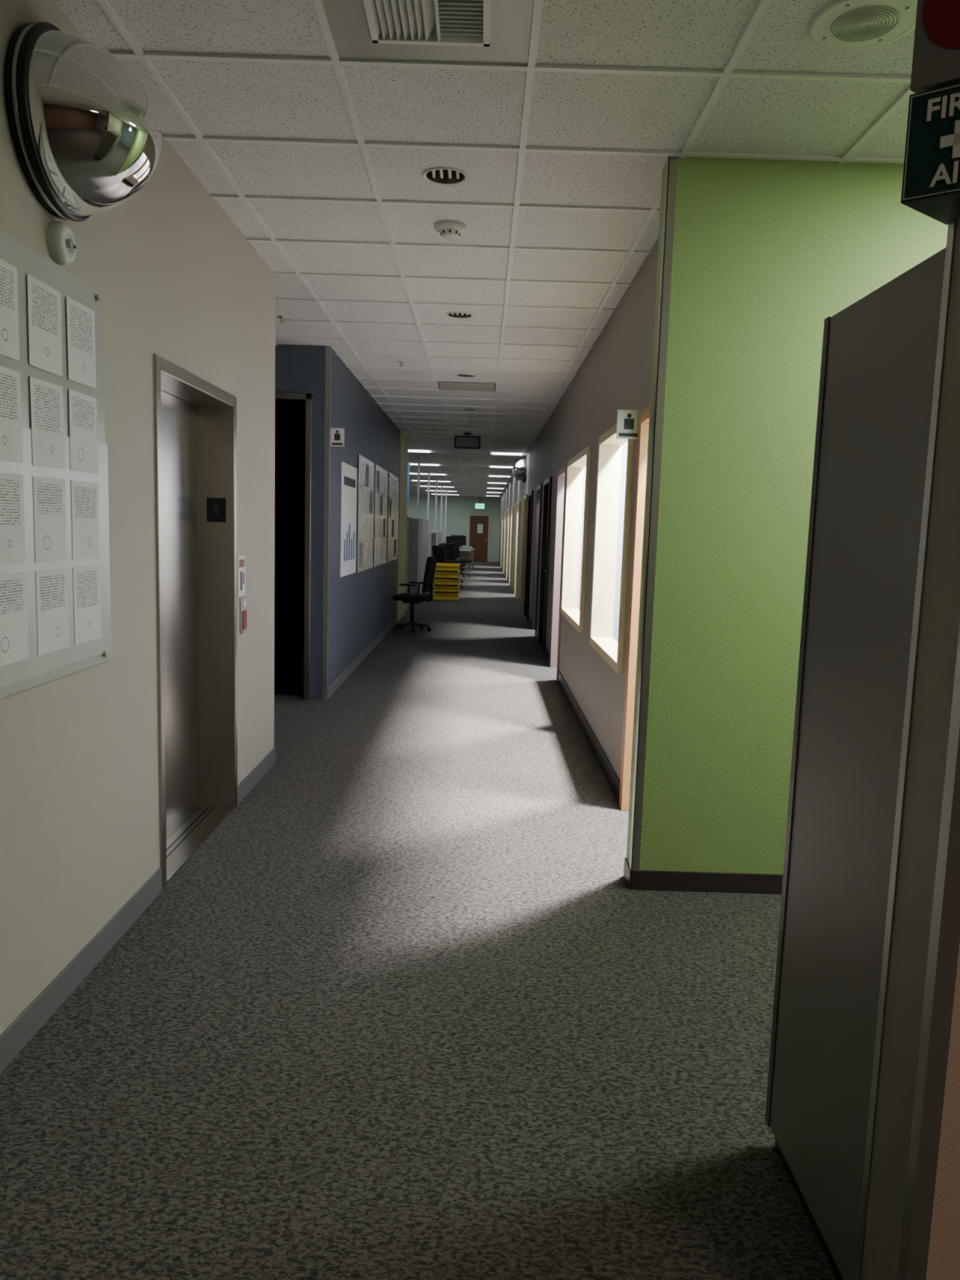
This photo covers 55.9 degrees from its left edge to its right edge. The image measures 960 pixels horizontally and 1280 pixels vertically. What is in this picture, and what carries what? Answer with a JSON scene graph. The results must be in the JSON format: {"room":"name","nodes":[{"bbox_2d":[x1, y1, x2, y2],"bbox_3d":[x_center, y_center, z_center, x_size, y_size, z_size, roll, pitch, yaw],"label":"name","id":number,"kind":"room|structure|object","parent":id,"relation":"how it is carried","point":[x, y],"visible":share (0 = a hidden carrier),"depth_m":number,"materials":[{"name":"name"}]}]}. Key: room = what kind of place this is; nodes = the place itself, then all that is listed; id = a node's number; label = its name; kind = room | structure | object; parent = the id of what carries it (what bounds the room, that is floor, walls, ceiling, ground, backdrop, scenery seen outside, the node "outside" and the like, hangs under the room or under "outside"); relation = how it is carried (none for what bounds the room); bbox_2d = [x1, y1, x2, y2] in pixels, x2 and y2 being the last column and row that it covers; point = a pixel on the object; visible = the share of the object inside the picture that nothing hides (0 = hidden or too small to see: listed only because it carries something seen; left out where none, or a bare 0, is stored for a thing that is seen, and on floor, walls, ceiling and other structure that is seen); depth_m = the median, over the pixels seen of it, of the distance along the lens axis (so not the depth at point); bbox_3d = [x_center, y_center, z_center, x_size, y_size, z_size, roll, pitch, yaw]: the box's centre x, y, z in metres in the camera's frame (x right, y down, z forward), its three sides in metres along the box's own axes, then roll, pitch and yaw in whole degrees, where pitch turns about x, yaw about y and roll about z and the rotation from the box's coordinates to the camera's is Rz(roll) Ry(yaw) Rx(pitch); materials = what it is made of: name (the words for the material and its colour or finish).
{"room":"office corridor","nodes":[
{"label":"office corridor","id":0,"kind":"room"},
{"bbox_2d":[0,0,275,1035],"bbox_3d":[-2.722,-0.201,1.139,2.950,2.926,8.700,2,7,0],"label":"wall","id":1,"kind":"structure","parent":0,"point":[178,280],"depth_m":3.19,"materials":[{"name":"beige paint"}]},
{"bbox_2d":[0,228,111,698],"bbox_3d":[-1.228,-0.424,2.172,0.028,1.190,1.610,2,7,0],"label":"notice board","id":2,"kind":"object","parent":1,"relation":"attached to","point":[55,606],"visible":1,"depth_m":2.56,"materials":[{"name":"plastic"}]},
{"bbox_2d":[46,221,76,265],"bbox_3d":[-1.198,-1.142,2.603,0.045,0.116,0.116,2,7,0],"label":"fire alarm strobe","id":3,"kind":"object","parent":1,"relation":"attached to","point":[60,240],"visible":1,"depth_m":2.57,"materials":[{"name":"white plastic"}]},
{"bbox_2d":[4,22,161,222],"bbox_3d":[-1.057,-1.437,2.536,0.308,0.486,0.486,2,7,0],"label":"convex mirror","id":4,"kind":"object","parent":1,"relation":"attached to","point":[86,132],"visible":1,"depth_m":2.39,"materials":[{"name":"silver plastic"}]},
{"bbox_2d":[0,746,275,1074],"bbox_3d":[-2.761,1.201,1.316,2.959,0.100,8.710,2,7,0],"label":"baseboard","id":5,"kind":"structure","parent":1,"relation":"attached to","point":[28,1023],"depth_m":2.92,"materials":[{"name":"grey rubber"}]},
{"bbox_2d":[153,353,237,890],"bbox_3d":[-1.344,-0.102,4.071,0.202,2.100,1.120,2,7,0],"label":"elevator door","id":6,"kind":"structure","parent":1,"relation":"in","point":[193,562],"depth_m":4.46,"materials":[{"name":"metal"}]},
{"bbox_2d":[237,555,244,596],"bbox_3d":[-1.246,-0.336,4.727,0.005,0.210,0.140,2,7,0],"label":"safety sign","id":7,"kind":"object","parent":1,"relation":"attached to","point":[241,559],"visible":1,"depth_m":4.71,"materials":[{"name":"white plastic"}]},
{"bbox_2d":[240,596,247,634],"bbox_3d":[-1.249,-0.131,4.782,0.012,0.190,0.120,2,7,0],"label":"plate","id":8,"kind":"object","parent":1,"relation":"attached to","point":[243,601],"visible":1,"depth_m":4.76,"materials":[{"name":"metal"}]},
{"bbox_2d":[275,344,399,699],"bbox_3d":[-2.718,-1.376,10.713,2.920,2.926,6.410,2,7,0],"label":"wall","id":9,"kind":"structure","parent":0,"point":[362,605],"depth_m":8.08,"materials":[{"name":"blue paint"}]},
{"bbox_2d":[274,401,305,695],"bbox_3d":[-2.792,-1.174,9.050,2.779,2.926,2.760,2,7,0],"label":"doorway","id":10,"kind":"structure","parent":9,"relation":"in","point":[290,417],"depth_m":10.30,"materials":[{"name":"black"}]},
{"bbox_2d":[275,392,312,699],"bbox_3d":[-1.926,-0.777,7.621,1.030,2.540,0.190,2,7,0],"label":"frame","id":11,"kind":"object","parent":10,"relation":"attached to","point":[307,398],"visible":0.34,"depth_m":7.51,"materials":[{"name":"metal"}]},
{"bbox_2d":[322,346,330,699],"bbox_3d":[-1.281,-0.943,7.550,0.038,2.926,0.038,2,7,0],"label":"trim","id":12,"kind":"structure","parent":9,"relation":"attached to","point":[327,376],"depth_m":7.53,"materials":[{"name":"paint"}]},
{"bbox_2d":[330,427,344,446],"bbox_3d":[-1.185,-1.683,7.512,0.115,0.150,0.010,2,7,0],"label":"flag sign","id":13,"kind":"object","parent":9,"relation":"attached to","point":[337,434],"visible":1,"depth_m":7.51,"materials":[{"name":"white plastic"}]},
{"bbox_2d":[339,461,357,577],"bbox_3d":[-1.254,-1.147,8.662,0.013,1.040,0.970,2,7,0],"label":"poster","id":14,"kind":"object","parent":9,"relation":"attached to","point":[348,473],"visible":1,"depth_m":8.57,"materials":[{"name":"paper"}]},
{"bbox_2d":[327,616,397,698],"bbox_3d":[-1.298,0.069,10.902,0.009,0.100,6.380,2,7,0],"label":"baseboard","id":15,"kind":"structure","parent":9,"relation":"attached to","point":[348,670],"depth_m":9.54,"materials":[{"name":"grey rubber"}]},
{"bbox_2d":[356,453,374,573],"bbox_3d":[-1.242,-1.365,9.870,0.030,1.200,1.280,2,7,0],"label":"display board","id":16,"kind":"object","parent":9,"relation":"attached to","point":[366,467],"visible":1,"depth_m":9.76,"materials":[{"name":"paper"}]},
{"bbox_2d":[373,464,388,567],"bbox_3d":[-1.239,-1.544,11.329,0.030,1.200,1.340,2,7,0],"label":"display board","id":17,"kind":"object","parent":9,"relation":"attached to","point":[381,474],"visible":1,"depth_m":11.21,"materials":[{"name":"paper"}]},
{"bbox_2d":[386,472,399,562],"bbox_3d":[-1.236,-1.734,12.877,0.030,1.200,1.420,2,7,0],"label":"display board","id":18,"kind":"object","parent":9,"relation":"attached to","point":[393,482],"visible":0.99,"depth_m":12.75,"materials":[{"name":"paper"}]},
{"bbox_2d":[0,561,836,1279],"bbox_3d":[-2.008,-0.912,19.538,14.400,0.100,45.400,2,7,0],"label":"floor","id":19,"kind":"structure","parent":0,"point":[410,1010],"depth_m":2.63,"materials":[{"name":"carpet"}]},
{"bbox_2d":[396,431,408,622],"bbox_3d":[-1.316,-1.809,14.591,0.150,2.926,1.400,2,7,0],"label":"wall","id":20,"kind":"structure","parent":19,"relation":"on","point":[403,471],"depth_m":14.46,"materials":[{"name":"paint"}]},
{"bbox_2d":[392,555,437,632],"bbox_3d":[-0.939,-0.671,13.012,0.555,1.077,0.650,3,7,10],"label":"office chair","id":21,"kind":"object","parent":19,"relation":"on","point":[412,598],"visible":1,"depth_m":12.90,"materials":[{"name":"black plastic"}]},
{"bbox_2d":[404,516,428,609],"bbox_3d":[-2.386,-1.751,19.031,2.242,1.665,5.816,2,7,0],"label":"wall","id":22,"kind":"structure","parent":19,"relation":"on","point":[412,523],"depth_m":17.92,"materials":[{"name":"fabric"}]},
{"bbox_2d":[416,457,447,581],"bbox_3d":[-2.059,-3.183,25.683,1.624,2.906,14.294,2,7,0],"label":"poles","id":23,"kind":"object","parent":19,"relation":"on","point":[419,458],"visible":0.27,"depth_m":22.03,"materials":[{"name":"metal"}]},
{"bbox_2d":[427,531,441,581],"bbox_3d":[-2.358,-2.430,25.799,2.242,1.365,5.816,2,7,0],"label":"wall","id":24,"kind":"structure","parent":19,"relation":"on","point":[432,535],"depth_m":23.81,"materials":[{"name":"fabric"}]},
{"bbox_2d":[431,545,461,573],"bbox_3d":[-0.791,-1.665,21.139,0.555,1.077,0.650,-3,9,-36],"label":"office chair","id":25,"kind":"object","parent":19,"relation":"on","point":[437,550],"visible":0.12,"depth_m":20.89,"materials":[{"name":"black fabric"}]},
{"bbox_2d":[432,563,461,600],"bbox_3d":[-0.697,-1.221,18.893,0.570,0.750,0.440,2,7,0],"label":"bins","id":26,"kind":"object","parent":19,"relation":"on","point":[446,576],"visible":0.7,"depth_m":18.71,"materials":[{"name":"plastic"}]},
{"bbox_2d":[439,543,463,567],"bbox_3d":[-0.794,-1.975,23.665,0.650,1.077,0.555,-1,8,-23],"label":"office chair","id":27,"kind":"object","parent":19,"relation":"on","point":[451,547],"visible":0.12,"depth_m":23.83,"materials":[{"name":"black fabric"}]},
{"bbox_2d":[438,544,464,588],"bbox_3d":[-0.713,-1.812,22.358,0.555,1.077,0.650,4,7,21],"label":"office chair","id":28,"kind":"object","parent":19,"relation":"on","point":[446,554],"visible":0.2,"depth_m":22.45,"materials":[{"name":"black plastic"}]},
{"bbox_2d":[441,542,465,582],"bbox_3d":[-0.748,-2.126,24.904,0.650,1.077,0.555,7,9,36],"label":"office chair","id":29,"kind":"object","parent":19,"relation":"on","point":[462,564],"visible":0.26,"depth_m":24.74,"materials":[{"name":"black plastic"}]},
{"bbox_2d":[445,536,471,572],"bbox_3d":[-0.915,-2.999,31.471,1.200,1.200,0.700,2,7,0],"label":"office desk","id":30,"kind":"object","parent":19,"relation":"on","point":[449,539],"visible":0.44,"depth_m":31.50,"materials":[{"name":"metal"}]},
{"bbox_2d":[449,541,471,577],"bbox_3d":[-0.599,-2.491,27.922,0.555,1.077,0.650,6,8,32],"label":"office chair","id":31,"kind":"object","parent":19,"relation":"on","point":[457,554],"visible":0.46,"depth_m":27.95,"materials":[{"name":"black fabric"}]},
{"bbox_2d":[450,535,472,566],"bbox_3d":[-0.906,-3.571,36.136,1.200,1.200,0.700,2,7,0],"label":"office desk","id":32,"kind":"object","parent":19,"relation":"on","point":[451,535],"visible":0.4,"depth_m":36.08,"materials":[{"name":"metal"}]},
{"bbox_2d":[451,535,474,568],"bbox_3d":[-0.810,-3.276,33.754,1.200,1.200,0.700,2,7,0],"label":"office desk","id":33,"kind":"object","parent":19,"relation":"on","point":[464,538],"visible":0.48,"depth_m":33.78,"materials":[{"name":"metal"}]},
{"bbox_2d":[626,156,947,874],"bbox_3d":[2.942,-0.341,3.708,4.526,2.926,0.144,2,7,0],"label":"wall","id":34,"kind":"structure","parent":19,"relation":"on","point":[765,251],"depth_m":3.60,"materials":[{"name":"green paint"}]},
{"bbox_2d":[623,857,782,893],"bbox_3d":[2.894,1.068,3.877,4.535,0.085,0.153,2,7,0],"label":"baseboard","id":35,"kind":"structure","parent":34,"relation":"attached to","point":[649,880],"depth_m":3.80,"materials":[{"name":"rubber"}]},
{"bbox_2d":[764,247,946,1279],"bbox_3d":[1.182,0.312,1.872,0.903,1.969,0.555,2,7,0],"label":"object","id":36,"kind":"object","parent":19,"relation":"on","point":[878,357],"visible":0.72,"depth_m":1.80,"materials":[{"name":"grey metal"}]},
{"bbox_2d":[406,494,500,562],"bbox_3d":[-1.919,-5.099,41.240,14.400,2.926,0.100,2,7,0],"label":"wall","id":37,"kind":"structure","parent":0,"point":[459,508],"depth_m":41.11,"materials":[{"name":"green paint"}]},
{"bbox_2d":[467,514,490,561],"bbox_3d":[-0.057,-4.644,41.191,0.990,2.150,0.100,2,7,0],"label":"door","id":38,"kind":"structure","parent":37,"relation":"in","point":[478,530],"depth_m":41.18,"materials":[{"name":"brown wood"}]},
{"bbox_2d":[53,0,915,497],"bbox_3d":[-1.909,-4.113,19.145,14.400,0.500,45.400,2,7,0],"label":"ceiling","id":39,"kind":"structure","parent":0,"point":[224,99],"depth_m":3.38,"materials":[{"name":"tile"}]},
{"bbox_2d":[277,315,287,323],"bbox_3d":[-1.393,-2.257,6.375,0.070,0.040,0.070,2,7,0],"label":"sprinkler head","id":40,"kind":"object","parent":39,"relation":"attached to","point":[282,317],"visible":1,"depth_m":6.36},
{"bbox_2d":[397,360,405,366],"bbox_3d":[-0.690,-2.430,7.965,0.070,0.040,0.070,2,7,0],"label":"sprinkler head","id":41,"kind":"object","parent":39,"relation":"attached to","point":[400,362],"visible":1,"depth_m":7.95},
{"bbox_2d":[407,462,409,502],"bbox_3d":[-1.710,-3.194,17.772,0.650,0.976,0.050,2,7,0],"label":"panel","id":42,"kind":"object","parent":39,"relation":"hanging from","point":[408,473],"visible":0.2,"depth_m":17.76,"materials":[{"name":"metal"}]},
{"bbox_2d":[322,0,533,64],"bbox_3d":[-0.143,-1.812,2.514,0.584,0.125,0.584,2,7,0],"label":"air diffuser","id":43,"kind":"object","parent":39,"relation":"in","point":[467,31],"depth_m":2.63,"materials":[{"name":"white metal"}]},
{"bbox_2d":[422,166,468,186],"bbox_3d":[-0.141,-1.950,3.726,0.192,0.088,0.192,2,7,0],"label":"recessed light","id":44,"kind":"object","parent":39,"relation":"in","point":[440,175],"visible":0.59,"depth_m":3.78,"materials":[{"name":"white plastic"}]},
{"bbox_2d":[435,220,466,239],"bbox_3d":[-0.142,-1.959,4.339,0.150,0.058,0.150,2,7,0],"label":"smoke detector","id":45,"kind":"object","parent":39,"relation":"attached to","point":[448,229],"visible":1,"depth_m":4.30,"materials":[{"name":"white plastic"}]},
{"bbox_2d":[445,311,473,319],"bbox_3d":[-0.137,-2.247,6.146,0.192,0.088,0.192,2,7,0],"label":"recessed light","id":46,"kind":"object","parent":39,"relation":"in","point":[456,315],"visible":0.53,"depth_m":6.20,"materials":[{"name":"white plastic"}]},
{"bbox_2d":[455,373,475,377],"bbox_3d":[-0.132,-2.543,8.566,0.192,0.088,0.192,2,7,0],"label":"recessed light","id":47,"kind":"object","parent":39,"relation":"in","point":[463,375],"visible":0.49,"depth_m":8.62,"materials":[{"name":"white plastic"}]},
{"bbox_2d":[408,448,524,496],"bbox_3d":[-3.040,-4.967,27.969,7.780,0.012,22.560,2,7,0],"label":"lights","id":48,"kind":"object","parent":39,"relation":"attached to","point":[409,450],"depth_m":20.99},
{"bbox_2d":[436,381,496,391],"bbox_3d":[-0.132,-2.572,9.182,0.590,0.014,0.500,2,7,0],"label":"ceiling vent","id":49,"kind":"object","parent":39,"relation":"in","point":[442,385],"visible":1,"depth_m":9.13,"materials":[{"name":"plastic"}]},
{"bbox_2d":[453,432,480,448],"bbox_3d":[-0.192,-3.025,13.734,0.400,0.236,0.100,2,7,0],"label":"monitor","id":50,"kind":"object","parent":39,"relation":"hanging from","point":[467,442],"visible":1,"depth_m":13.70,"materials":[{"name":"black plastic"}]},
{"bbox_2d":[461,408,477,410],"bbox_3d":[-0.127,-2.841,10.987,0.192,0.088,0.192,2,7,0],"label":"recessed light","id":51,"kind":"object","parent":39,"relation":"in","point":[463,409],"visible":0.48,"depth_m":11.04,"materials":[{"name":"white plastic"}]},
{"bbox_2d":[475,496,484,509],"bbox_3d":[-0.005,-6.137,40.448,0.440,0.556,0.091,2,7,0],"label":"exit sign","id":52,"kind":"object","parent":39,"relation":"hanging from","point":[479,505],"visible":1,"depth_m":40.42,"materials":[{"name":"green plastic"}]},
{"bbox_2d":[96,0,914,497],"bbox_3d":[-1.917,-3.850,19.101,14.400,0.010,45.247,2,7,0],"label":"grid","id":53,"kind":"object","parent":39,"relation":"attached to","point":[728,72],"depth_m":3.49,"materials":[{"name":"white metal"}]},
{"bbox_2d":[808,0,917,50],"bbox_3d":[1.074,-1.722,2.523,0.300,0.013,0.300,2,7,0],"label":"ceiling speaker","id":54,"kind":"object","parent":39,"relation":"in","point":[840,24],"depth_m":2.52},
{"bbox_2d":[498,237,658,780],"bbox_3d":[0.922,-2.709,22.486,0.120,2.926,37.700,2,7,0],"label":"wall","id":55,"kind":"structure","parent":0,"point":[615,375],"depth_m":6.57,"materials":[{"name":"beige paint"}]},
{"bbox_2d":[500,512,503,566],"bbox_3d":[0.930,-3.934,35.735,0.150,2.130,1.000,2,7,0],"label":"door frame","id":56,"kind":"structure","parent":55,"relation":"attached to","point":[503,513],"depth_m":35.71,"materials":[{"name":"beige wood"}]},
{"bbox_2d":[501,511,505,570],"bbox_3d":[0.916,-3.630,33.254,0.169,2.130,1.000,2,7,0],"label":"door","id":57,"kind":"structure","parent":55,"relation":"in","point":[504,512],"depth_m":32.83,"materials":[{"name":"brown wood"}]},
{"bbox_2d":[502,511,506,573],"bbox_3d":[0.922,-3.386,31.269,0.150,2.130,1.000,2,7,0],"label":"door frame","id":58,"kind":"structure","parent":55,"relation":"attached to","point":[505,511],"depth_m":31.61,"materials":[{"name":"beige wood"}]},
{"bbox_2d":[504,509,508,575],"bbox_3d":[0.908,-3.143,29.284,0.169,2.130,1.000,2,7,0],"label":"door","id":59,"kind":"structure","parent":55,"relation":"in","point":[507,510],"depth_m":28.88,"materials":[{"name":"brown wood"}]},
{"bbox_2d":[506,507,510,580],"bbox_3d":[0.914,-2.899,27.298,0.150,2.130,1.000,2,7,0],"label":"door frame","id":60,"kind":"structure","parent":55,"relation":"attached to","point":[509,508],"depth_m":27.63,"materials":[{"name":"beige wood"}]},
{"bbox_2d":[508,505,513,585],"bbox_3d":[0.909,-2.582,24.718,0.150,2.130,1.000,2,7,0],"label":"door frame","id":61,"kind":"structure","parent":55,"relation":"attached to","point":[512,507],"depth_m":25.05,"materials":[{"name":"beige wood"}]},
{"bbox_2d":[511,503,515,591],"bbox_3d":[0.895,-2.327,22.633,0.169,2.130,1.000,2,7,0],"label":"door","id":62,"kind":"structure","parent":55,"relation":"in","point":[514,504],"depth_m":22.26,"materials":[{"name":"brown wood"}]},
{"bbox_2d":[514,501,519,596],"bbox_3d":[0.900,-2.071,20.549,0.150,2.130,1.000,2,7,0],"label":"door frame","id":63,"kind":"structure","parent":55,"relation":"attached to","point":[517,502],"depth_m":20.92,"materials":[{"name":"beige wood"}]},
{"bbox_2d":[515,497,523,603],"bbox_3d":[0.888,-1.876,18.961,0.169,2.130,1.000,2,7,0],"label":"door","id":64,"kind":"structure","parent":55,"relation":"in","point":[521,501],"depth_m":19.28,"materials":[{"name":"brown wood"}]},
{"bbox_2d":[512,457,527,483],"bbox_3d":[0.753,-3.248,17.332,0.269,0.469,0.469,2,7,0],"label":"convex mirror","id":65,"kind":"object","parent":55,"relation":"attached to","point":[519,468],"visible":1,"depth_m":17.18,"materials":[{"name":"silver plastic"}]},
{"bbox_2d":[520,494,528,612],"bbox_3d":[0.884,-1.633,16.976,0.169,2.130,1.000,2,7,0],"label":"door","id":66,"kind":"structure","parent":55,"relation":"in","point":[526,497],"depth_m":17.31,"materials":[{"name":"brown wood"}]},
{"bbox_2d":[524,490,533,621],"bbox_3d":[0.881,-1.425,15.289,0.169,2.130,1.000,2,7,0],"label":"door","id":67,"kind":"structure","parent":55,"relation":"in","point":[531,493],"depth_m":15.62,"materials":[{"name":"brown wood"}]},
{"bbox_2d":[531,484,542,636],"bbox_3d":[0.886,-1.160,13.130,0.150,2.130,0.950,2,7,0],"label":"door frame","id":68,"kind":"structure","parent":55,"relation":"attached to","point":[539,489],"depth_m":13.47,"materials":[{"name":"brown wood"}]},
{"bbox_2d":[537,476,552,653],"bbox_3d":[0.873,-0.944,11.368,0.169,2.130,1.000,2,7,0],"label":"door","id":69,"kind":"structure","parent":55,"relation":"in","point":[548,482],"depth_m":11.72,"materials":[{"name":"brown wood"}]},
{"bbox_2d":[550,465,567,680],"bbox_3d":[0.879,-0.704,9.408,0.150,2.130,0.950,2,7,0],"label":"door frame","id":70,"kind":"structure","parent":55,"relation":"attached to","point":[562,473],"depth_m":9.78,"materials":[{"name":"beige wood"}]},
{"bbox_2d":[498,560,620,801],"bbox_3d":[0.815,-1.377,23.168,0.010,0.110,36.670,2,7,0],"label":"baseboard","id":71,"kind":"structure","parent":55,"relation":"attached to","point":[611,775],"depth_m":6.42,"materials":[{"name":"black rubber"}]},
{"bbox_2d":[560,445,591,633],"bbox_3d":[0.884,-0.873,7.871,0.155,1.450,1.690,2,7,0],"label":"window","id":72,"kind":"structure","parent":55,"relation":"in","point":[575,465],"depth_m":8.61,"materials":[{"name":"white glass"}]},
{"bbox_2d":[589,422,634,674],"bbox_3d":[0.880,-0.606,5.702,0.155,1.450,1.360,2,7,0],"label":"window","id":73,"kind":"structure","parent":55,"relation":"in","point":[609,457],"depth_m":6.28,"materials":[{"name":"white glass"}]},
{"bbox_2d":[616,409,641,439],"bbox_3d":[0.782,-1.133,4.755,0.125,0.150,0.010,2,7,0],"label":"flag sign","id":74,"kind":"object","parent":55,"relation":"attached to","point":[627,428],"visible":0.86,"depth_m":4.75,"materials":[{"name":"white plastic"}]},
{"bbox_2d":[618,405,649,810],"bbox_3d":[0.868,-0.071,4.332,0.150,2.110,1.020,2,7,0],"label":"trim","id":75,"kind":"structure","parent":55,"relation":"attached to","point":[643,416],"depth_m":4.76,"materials":[{"name":"brown wood"}]},
{"bbox_2d":[629,155,677,870],"bbox_3d":[0.695,-0.446,3.647,0.035,2.841,0.048,2,7,0],"label":"trim","id":76,"kind":"structure","parent":55,"relation":"attached to","point":[671,171],"depth_m":3.62,"materials":[{"name":"paint"}]},
{"bbox_2d":[577,441,627,641],"bbox_3d":[3.111,-2.640,22.470,4.262,2.926,37.739,2,7,0],"label":"wall","id":77,"kind":"structure","parent":0,"point":[624,446],"depth_m":6.68,"materials":[{"name":"white paint"}]},
{"bbox_2d":[861,217,959,1279],"bbox_3d":[2.974,-0.063,1.450,4.454,2.926,0.174,2,7,0],"label":"wall","id":78,"kind":"structure","parent":0,"point":[940,622],"depth_m":1.50,"materials":[{"name":"grey paint"}]},
{"bbox_2d":[853,218,959,1279],"bbox_3d":[0.761,-0.131,1.447,0.033,2.926,0.180,2,7,0],"label":"trim","id":79,"kind":"structure","parent":78,"relation":"attached to","point":[944,932],"depth_m":1.48,"materials":[{"name":"metal"}]},
{"bbox_2d":[900,82,959,225],"bbox_3d":[0.704,-0.743,1.373,0.117,0.155,0.180,2,7,0],"label":"sign","id":80,"kind":"object","parent":78,"relation":"attached to","point":[931,184],"visible":1,"depth_m":1.35,"materials":[{"name":"plastic"}]},
{"bbox_2d":[910,0,959,93],"bbox_3d":[0.710,-0.930,1.350,0.117,0.208,0.180,2,7,0],"label":"sign","id":81,"kind":"object","parent":78,"relation":"attached to","point":[935,64],"visible":0.93,"depth_m":1.34,"materials":[{"name":"plastic"}]}
]}

